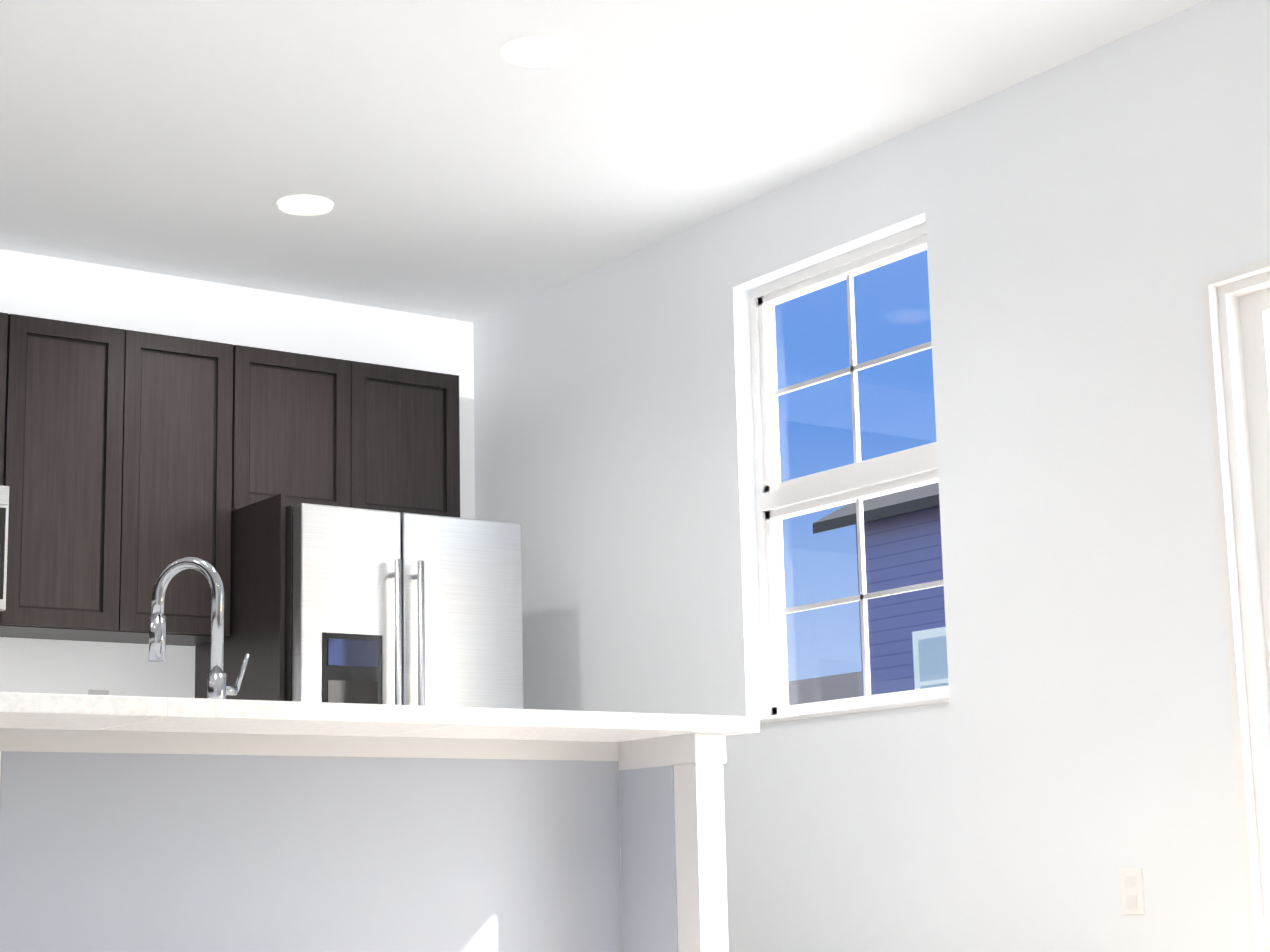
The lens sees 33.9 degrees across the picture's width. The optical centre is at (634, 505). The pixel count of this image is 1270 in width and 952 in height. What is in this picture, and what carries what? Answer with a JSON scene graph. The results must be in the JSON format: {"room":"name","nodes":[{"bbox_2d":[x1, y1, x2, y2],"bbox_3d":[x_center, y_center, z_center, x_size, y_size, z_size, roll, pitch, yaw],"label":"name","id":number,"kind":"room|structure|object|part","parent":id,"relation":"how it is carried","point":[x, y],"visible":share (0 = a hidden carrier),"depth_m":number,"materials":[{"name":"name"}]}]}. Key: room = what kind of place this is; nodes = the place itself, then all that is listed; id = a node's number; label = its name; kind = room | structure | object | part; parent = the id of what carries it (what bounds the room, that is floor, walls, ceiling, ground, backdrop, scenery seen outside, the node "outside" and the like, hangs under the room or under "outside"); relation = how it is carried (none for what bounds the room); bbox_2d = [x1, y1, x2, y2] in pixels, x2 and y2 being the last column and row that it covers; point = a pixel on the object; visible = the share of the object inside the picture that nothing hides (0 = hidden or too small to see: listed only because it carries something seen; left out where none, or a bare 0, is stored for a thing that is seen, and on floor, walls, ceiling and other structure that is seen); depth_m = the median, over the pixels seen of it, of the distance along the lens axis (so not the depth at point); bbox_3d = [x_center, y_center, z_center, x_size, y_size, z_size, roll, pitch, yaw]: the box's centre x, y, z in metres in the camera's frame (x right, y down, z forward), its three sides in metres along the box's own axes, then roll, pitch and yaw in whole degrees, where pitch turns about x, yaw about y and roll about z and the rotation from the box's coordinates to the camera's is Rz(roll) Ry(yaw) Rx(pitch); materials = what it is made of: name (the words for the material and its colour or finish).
{"room":"kitchen","nodes":[
{"label":"kitchen","id":0,"kind":"room"},
{"bbox_2d":[0,249,474,697],"bbox_3d":[-2.668,0.426,6.920,4.890,2.770,0.160,6,-12,-35],"label":"wall","id":1,"kind":"structure","parent":0,"point":[39,286],"depth_m":7.71,"materials":[{"name":"paint"}]},
{"bbox_2d":[0,312,15,485],"bbox_3d":[-2.513,-0.359,6.879,0.775,0.605,0.326,6,-12,-35],"label":"upper cabinet","id":2,"kind":"object","parent":1,"relation":"attached to","point":[7,321],"depth_m":6.97,"materials":[{"name":"black wood"}]},
{"bbox_2d":[0,485,8,611],"bbox_3d":[-2.470,0.135,6.745,0.767,0.412,0.436,6,-12,-35],"label":"microwave","id":3,"kind":"object","parent":2,"relation":"attached to","point":[4,502],"visible":1,"depth_m":6.81,"materials":[{"name":"grey metal"}]},
{"bbox_2d":[88,690,108,694],"bbox_3d":[-1.886,0.709,7.324,0.075,0.120,0.009,6,-12,-35],"label":"outlet","id":4,"kind":"object","parent":1,"relation":"attached to","point":[98,692],"visible":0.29,"depth_m":7.32,"materials":[{"name":"white plastic"}]},
{"bbox_2d":[0,314,255,645],"bbox_3d":[-1.857,-0.069,7.296,0.944,1.060,0.326,6,-12,-35],"label":"upper cabinet","id":5,"kind":"object","parent":1,"relation":"attached to","point":[134,465],"depth_m":7.17,"materials":[{"name":"black wood"}]},
{"bbox_2d":[256,348,459,517],"bbox_3d":[-1.145,-0.219,7.840,0.940,0.605,0.326,6,-12,-35],"label":"upper cabinet","id":6,"kind":"object","parent":1,"relation":"attached to","point":[330,431],"depth_m":7.73,"materials":[{"name":"black wood"}]},
{"bbox_2d":[0,0,1205,322],"bbox_3d":[0.353,-1.814,2.947,5.210,0.100,10.720,6,-12,-35],"label":"ceiling","id":7,"kind":"structure","parent":0,"point":[448,158],"depth_m":6.23,"materials":[{"name":"paint"}]},
{"bbox_2d":[277,195,332,215],"bbox_3d":[-1.103,-1.001,6.970,0.188,0.016,0.188,6,-12,-35],"label":"recessed light","id":8,"kind":"object","parent":7,"relation":"in","point":[307,205],"visible":0.96,"depth_m":6.94,"materials":[{"name":"white plastic"}]},
{"bbox_2d":[501,37,568,66],"bbox_3d":[-0.275,-1.242,5.729,0.188,0.016,0.188,6,-12,-35],"label":"recessed light","id":9,"kind":"object","parent":7,"relation":"in","point":[534,52],"visible":0.98,"depth_m":5.70,"materials":[{"name":"white plastic"}]},
{"bbox_2d":[473,0,1269,951],"bbox_3d":[2.445,-0.191,4.141,0.160,2.770,10.720,6,-12,-35],"label":"wall","id":10,"kind":"structure","parent":0,"point":[1051,768],"depth_m":6.00,"materials":[{"name":"paint"}]},
{"bbox_2d":[749,222,948,724],"bbox_3d":[0.676,-0.078,6.613,0.152,1.500,0.960,6,-12,-35],"label":"double-hung window","id":11,"kind":"structure","parent":10,"relation":"in","point":[858,481],"depth_m":6.74,"materials":[{"name":"white plastic"}]},
{"bbox_2d":[1119,868,1144,914],"bbox_3d":[1.299,1.010,5.447,0.009,0.120,0.075,6,-12,-35],"label":"outlet","id":12,"kind":"object","parent":10,"relation":"attached to","point":[1132,891],"visible":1,"depth_m":5.44,"materials":[{"name":"white plastic"}]},
{"bbox_2d":[1200,258,1269,951],"bbox_3d":[2.092,0.264,4.546,0.134,2.035,1.880,6,-12,-35],"label":"door","id":13,"kind":"structure","parent":10,"relation":"in","point":[1236,309],"depth_m":5.31,"materials":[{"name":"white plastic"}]},
{"bbox_3d":[0.419,1.010,2.441,5.210,0.100,10.720,6,-12,-35],"label":"floor","id":14,"kind":"structure","parent":0,"visible":0},
{"bbox_2d":[195,493,523,708],"bbox_3d":[-0.970,0.945,7.406,0.906,1.842,0.859,6,-12,-35],"label":"refrigerator","id":15,"kind":"object","parent":14,"relation":"on","point":[390,607],"depth_m":7.17,"materials":[{"name":"grey metal"}]},
{"bbox_3d":[-1.378,0.921,7.217,0.018,1.842,0.697,6,-12,-35],"label":"tall fridge panel","id":16,"kind":"part","parent":15,"relation":"part of","materials":[{"name":"brown wood"}]},
{"bbox_2d":[0,717,735,951],"bbox_3d":[-0.916,1.006,5.020,2.118,0.880,1.018,6,-12,-35],"label":"kitchen island","id":17,"kind":"object","parent":14,"relation":"on","point":[216,821],"depth_m":5.02,"materials":[{"name":"white paint"}]},
{"bbox_2d":[0,692,167,720],"bbox_3d":[-1.563,0.482,4.623,0.650,0.040,1.100,6,-12,-35],"label":"island countertop","id":18,"kind":"structure","parent":17,"relation":"on","point":[12,704],"depth_m":4.27,"materials":[{"name":"white stone"}]},
{"bbox_2d":[164,697,463,728],"bbox_3d":[-1.004,0.539,5.015,0.720,0.040,1.100,6,-12,-35],"label":"island countertop","id":19,"kind":"structure","parent":17,"relation":"on","point":[211,708],"depth_m":4.57,"materials":[{"name":"white stone"}]},
{"bbox_2d":[149,557,249,696],"bbox_3d":[-1.054,0.325,5.059,0.199,0.400,0.194,6,-12,-35],"label":"faucet","id":20,"kind":"object","parent":19,"relation":"on","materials":[{"name":"silver metal"}]},
{"bbox_2d":[456,707,759,734],"bbox_3d":[-0.356,0.606,5.471,0.870,0.040,1.100,6,-12,-35],"label":"island countertop","id":21,"kind":"structure","parent":17,"relation":"on","point":[474,717],"depth_m":5.01,"materials":[{"name":"white stone"}]},
{"label":"outside","id":22,"kind":"structure","parent":0,"visible":0},
{"bbox_3d":[21.329,9.244,50.169,84.950,0.200,120.000,6,-12,-35],"label":"ground","id":23,"kind":"structure","parent":22,"visible":0},
{"bbox_2d":[788,671,862,704],"bbox_3d":[2.284,7.628,54.775,9.900,5.480,16.000,6,-12,-35],"label":"roof","id":24,"kind":"structure","parent":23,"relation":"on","point":[830,691],"depth_m":50.34,"materials":[{"name":"grey"}]},
{"bbox_2d":[813,482,948,695],"bbox_3d":[12.622,0.996,26.192,10.900,8.980,19.000,6,-12,-35],"label":"house","id":25,"kind":"structure","parent":23,"relation":"on","point":[891,633],"depth_m":29.87,"materials":[{"name":"blue wood"}]}
]}

